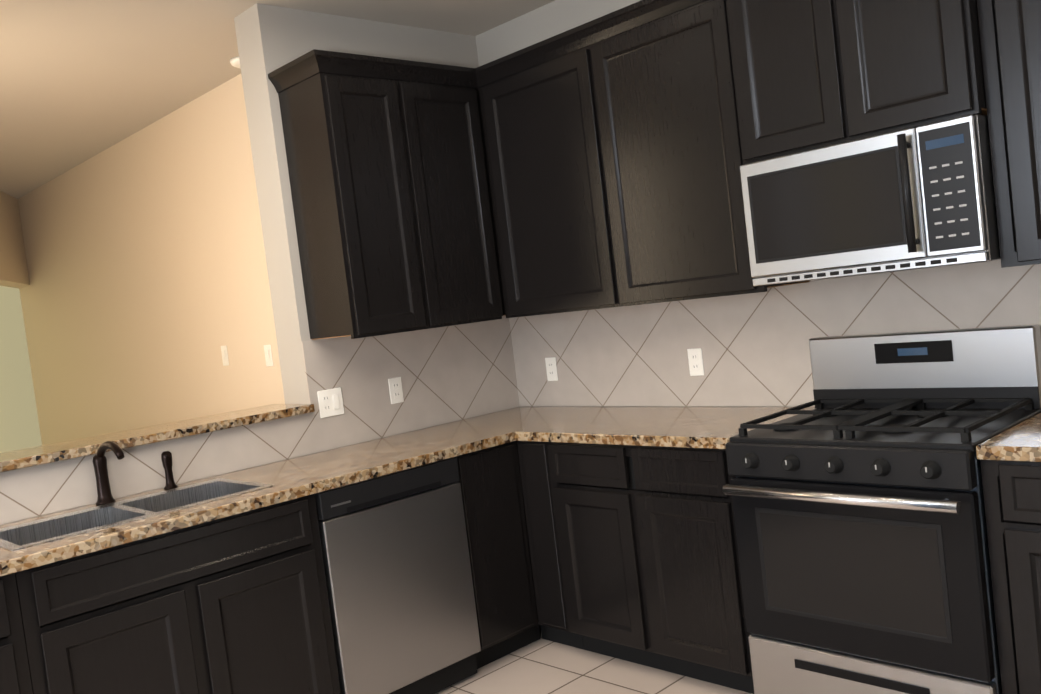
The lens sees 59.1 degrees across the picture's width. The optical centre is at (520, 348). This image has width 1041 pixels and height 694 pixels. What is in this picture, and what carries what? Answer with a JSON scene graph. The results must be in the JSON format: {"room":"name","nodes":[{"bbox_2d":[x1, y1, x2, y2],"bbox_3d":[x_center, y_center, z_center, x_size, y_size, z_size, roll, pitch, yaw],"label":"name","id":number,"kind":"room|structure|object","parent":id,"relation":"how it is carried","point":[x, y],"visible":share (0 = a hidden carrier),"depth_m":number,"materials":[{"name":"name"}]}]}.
{"room":"kitchen","nodes":[
{"label":"kitchen","id":0,"kind":"room"},
{"bbox_2d":[0,191,29,288],"bbox_3d":[-3.561,0.184,5.778,0.150,2.760,4.900,-8,3,-15],"label":"wall","id":1,"kind":"structure","parent":0,"point":[13,269],"depth_m":7.22,"materials":[{"name":"beige paint"}]},
{"bbox_2d":[0,286,41,452],"bbox_3d":[-4.625,0.225,7.462,0.150,2.760,12.500,-8,3,-15],"label":"wall","id":2,"kind":"structure","parent":0,"point":[19,426],"depth_m":8.99,"materials":[{"name":"beige paint"}]},
{"bbox_2d":[18,74,284,445],"bbox_3d":[-2.413,0.032,6.076,0.150,2.760,5.000,-10,4,-43],"label":"wall","id":3,"kind":"structure","parent":0,"point":[145,295],"depth_m":5.77,"materials":[{"name":"beige paint"}]},
{"bbox_2d":[221,345,228,365],"bbox_3d":[-1.674,0.040,5.190,0.009,0.114,0.070,-10,4,-43],"label":"light switch","id":4,"kind":"object","parent":3,"relation":"attached to","point":[225,359],"visible":1,"depth_m":5.18,"materials":[{"name":"white plastic"}]},
{"bbox_2d":[264,345,272,366],"bbox_3d":[-1.328,0.037,4.828,0.009,0.114,0.070,-10,4,-43],"label":"light switch","id":5,"kind":"object","parent":3,"relation":"attached to","point":[268,355],"visible":1,"depth_m":4.82,"materials":[{"name":"white plastic"}]},
{"bbox_2d":[1,3,519,524],"bbox_3d":[-2.994,0.314,1.921,8.000,2.760,0.200,-10,4,-43],"label":"wall","id":6,"kind":"structure","parent":0,"point":[269,37],"depth_m":3.84,"materials":[{"name":"grey paint"}]},
{"bbox_2d":[0,404,314,472],"bbox_3d":[-1.549,0.350,3.330,1.638,0.034,0.340,-10,4,-43],"label":"granite bar ledge","id":7,"kind":"object","parent":6,"relation":"on","point":[39,455],"visible":0.92,"depth_m":3.38,"materials":[{"name":"beige stone"}]},
{"bbox_2d":[0,316,519,524],"bbox_3d":[-1.215,0.258,3.467,3.310,0.464,0.008,-10,4,-43],"label":"backsplash","id":8,"kind":"structure","parent":6,"relation":"attached to","point":[446,374],"depth_m":3.90,"materials":[{"name":"tile"}]},
{"bbox_2d":[317,387,343,417],"bbox_3d":[-0.796,0.227,3.855,0.116,0.114,0.009,-10,4,-43],"label":"electrical outlet","id":9,"kind":"object","parent":8,"relation":"attached to","point":[330,401],"visible":1,"depth_m":3.85,"materials":[{"name":"white plastic"}]},
{"bbox_2d":[388,377,403,403],"bbox_3d":[-0.554,0.186,4.088,0.070,0.114,0.007,-10,4,-43],"label":"electrical outlet","id":10,"kind":"object","parent":8,"relation":"attached to","point":[395,390],"visible":1,"depth_m":4.08,"materials":[{"name":"white plastic"}]},
{"bbox_2d":[268,49,505,339],"bbox_3d":[-0.420,-0.648,4.034,1.171,1.108,0.358,-10,4,-43],"label":"upper cabinet","id":11,"kind":"object","parent":6,"relation":"attached to","point":[390,192],"visible":0.92,"depth_m":3.73,"materials":[{"name":"brown wood"}]},
{"bbox_2d":[0,0,554,198],"bbox_3d":[-3.080,-1.146,2.481,9.000,0.100,13.000,-10,4,-43],"label":"ceiling","id":12,"kind":"structure","parent":0,"point":[81,81],"depth_m":4.26,"materials":[{"name":"beige paint"}]},
{"bbox_2d":[230,57,239,67],"bbox_3d":[-1.346,-1.387,4.458,0.124,0.032,0.124,-10,4,-43],"label":"smoke detector","id":13,"kind":"object","parent":12,"relation":"attached to","point":[234,61],"visible":0.42,"depth_m":4.42,"materials":[{"name":"white plastic"}]},
{"bbox_2d":[435,622,751,693],"bbox_3d":[-2.742,1.690,2.627,9.000,0.100,13.000,-10,4,-43],"label":"floor","id":14,"kind":"structure","parent":0,"point":[541,666],"depth_m":3.49,"materials":[{"name":"tile"}]},
{"bbox_2d":[0,573,32,693],"bbox_3d":[-1.819,1.099,2.406,0.863,0.874,0.618,-10,4,-43],"label":"base cabinet","id":15,"kind":"object","parent":14,"relation":"on","point":[15,678],"visible":0.83,"depth_m":2.46,"materials":[{"name":"brown wood"}]},
{"bbox_2d":[15,494,340,693],"bbox_3d":[-1.177,0.991,3.022,0.925,0.874,0.618,-10,4,-43],"label":"base cabinet","id":16,"kind":"object","parent":14,"relation":"on","point":[236,604],"visible":0.88,"depth_m":2.80,"materials":[{"name":"brown wood"}]},
{"bbox_2d":[0,407,583,576],"bbox_3d":[-0.991,0.497,3.224,3.362,0.038,0.629,-10,4,-43],"label":"countertop","id":17,"kind":"structure","parent":16,"relation":"on","point":[294,478],"depth_m":3.29,"materials":[{"name":"beige stone"}]},
{"bbox_2d":[92,441,124,504],"bbox_3d":[-1.389,0.421,3.118,0.085,0.218,0.206,-10,4,-43],"label":"bronze faucet","id":18,"kind":"object","parent":17,"relation":"on","point":[104,493],"visible":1,"depth_m":3.14,"materials":[{"name":"black metal"}]},
{"bbox_2d":[0,478,273,550],"bbox_3d":[-1.257,0.607,2.984,0.810,0.176,0.410,-10,4,-43],"label":"stainless steel sink","id":19,"kind":"object","parent":17,"relation":"in","point":[24,535],"visible":0.35,"depth_m":3.03,"materials":[{"name":"grey metal"}]},
{"bbox_2d":[161,451,177,489],"bbox_3d":[-1.274,0.438,3.320,0.048,0.135,0.052,-10,4,-43],"label":"sprayer","id":20,"kind":"object","parent":17,"relation":"on","point":[167,460],"visible":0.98,"depth_m":3.31,"materials":[{"name":"black metal"}]},
{"bbox_2d":[315,457,480,693],"bbox_3d":[-0.617,0.898,3.549,0.616,0.872,0.614,-10,4,-43],"label":"dishwasher","id":21,"kind":"object","parent":14,"relation":"on","point":[398,574],"visible":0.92,"depth_m":3.31,"materials":[{"name":"silver metal"}]},
{"bbox_2d":[456,441,539,668],"bbox_3d":[-0.068,0.804,4.094,0.935,0.874,0.604,-10,4,-43],"label":"base cabinet","id":22,"kind":"object","parent":14,"relation":"on","point":[490,481],"visible":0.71,"depth_m":3.67,"materials":[{"name":"brown wood"}]},
{"bbox_2d":[517,441,583,649],"bbox_3d":[0.281,0.770,3.949,0.604,0.874,0.240,-10,4,-43],"label":"base cabinet","id":23,"kind":"object","parent":14,"relation":"on","point":[542,536],"visible":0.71,"depth_m":3.71,"materials":[{"name":"brown wood"}]},
{"bbox_2d":[516,407,815,448],"bbox_3d":[0.554,0.295,3.567,0.629,0.038,1.013,-10,4,-43],"label":"countertop","id":24,"kind":"structure","parent":23,"relation":"on","point":[682,427],"depth_m":3.49,"materials":[{"name":"beige stone"}]},
{"bbox_2d":[546,442,753,693],"bbox_3d":[0.659,0.746,3.541,0.618,0.874,0.870,-10,4,-43],"label":"base cabinet","id":25,"kind":"object","parent":14,"relation":"on","point":[648,552],"visible":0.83,"depth_m":3.29,"materials":[{"name":"brown wood"}]},
{"bbox_2d":[722,324,1040,693],"bbox_3d":[1.163,0.566,2.901,0.715,1.174,0.758,-10,4,-43],"label":"gas range","id":26,"kind":"object","parent":14,"relation":"on","point":[857,495],"visible":1,"depth_m":2.75,"materials":[{"name":"black metal"}]},
{"bbox_2d":[980,460,1040,693],"bbox_3d":[1.710,0.677,2.433,0.618,0.874,0.652,-10,4,-43],"label":"base cabinet","id":27,"kind":"object","parent":14,"relation":"on","point":[1012,495],"visible":0.85,"depth_m":2.40,"materials":[{"name":"brown wood"}]},
{"bbox_2d":[976,413,1040,461],"bbox_3d":[1.655,0.223,2.408,0.625,0.038,0.654,-10,4,-43],"label":"countertop","id":28,"kind":"structure","parent":27,"relation":"on","point":[1021,441],"depth_m":2.41,"materials":[{"name":"beige stone"}]},
{"bbox_2d":[475,0,814,406],"bbox_3d":[1.507,-0.281,3.052,0.150,2.760,4.800,-10,4,-43],"label":"wall","id":29,"kind":"structure","parent":0,"point":[546,21],"depth_m":4.20,"materials":[{"name":"grey paint"}]},
{"bbox_2d":[475,0,809,317],"bbox_3d":[0.433,-0.734,3.732,0.342,1.108,1.326,-10,4,-43],"label":"upper cabinet","id":30,"kind":"object","parent":29,"relation":"attached to","point":[613,151],"visible":0.94,"depth_m":3.52,"materials":[{"name":"brown wood"}]},
{"bbox_2d":[509,259,1040,405],"bbox_3d":[1.037,0.091,3.492,0.008,0.689,3.066,-10,4,-43],"label":"backsplash","id":31,"kind":"structure","parent":29,"relation":"attached to","point":[755,348],"depth_m":3.63,"materials":[{"name":"tile"}]},
{"bbox_2d":[545,357,557,380],"bbox_3d":[0.148,0.099,4.409,0.007,0.114,0.070,-10,4,-43],"label":"electrical outlet","id":32,"kind":"object","parent":31,"relation":"attached to","point":[551,368],"visible":1,"depth_m":4.40,"materials":[{"name":"white plastic"}]},
{"bbox_2d":[687,348,703,375],"bbox_3d":[0.725,0.056,3.800,0.007,0.114,0.070,-10,4,-43],"label":"electrical outlet","id":33,"kind":"object","parent":31,"relation":"attached to","point":[695,359],"visible":1,"depth_m":3.80,"materials":[{"name":"white plastic"}]},
{"bbox_2d":[726,0,986,164],"bbox_3d":[1.085,-1.123,2.932,0.414,0.930,0.836,-10,4,-43],"label":"upper cabinet","id":34,"kind":"object","parent":29,"relation":"attached to","point":[811,74],"visible":0.77,"depth_m":2.80,"materials":[{"name":"brown wood"}]},
{"bbox_2d":[740,114,1000,285],"bbox_3d":[1.147,-0.453,2.949,0.462,0.412,0.756,-10,4,-43],"label":"microwave","id":35,"kind":"object","parent":34,"relation":"attached to","point":[920,197],"visible":0.98,"depth_m":2.77,"materials":[{"name":"silver metal"}]},
{"bbox_2d":[977,0,1040,267],"bbox_3d":[1.634,-0.812,2.453,0.358,1.108,0.652,-10,4,-43],"label":"upper cabinet","id":36,"kind":"object","parent":29,"relation":"attached to","point":[1010,35],"visible":1,"depth_m":2.54,"materials":[{"name":"brown wood"}]}
]}

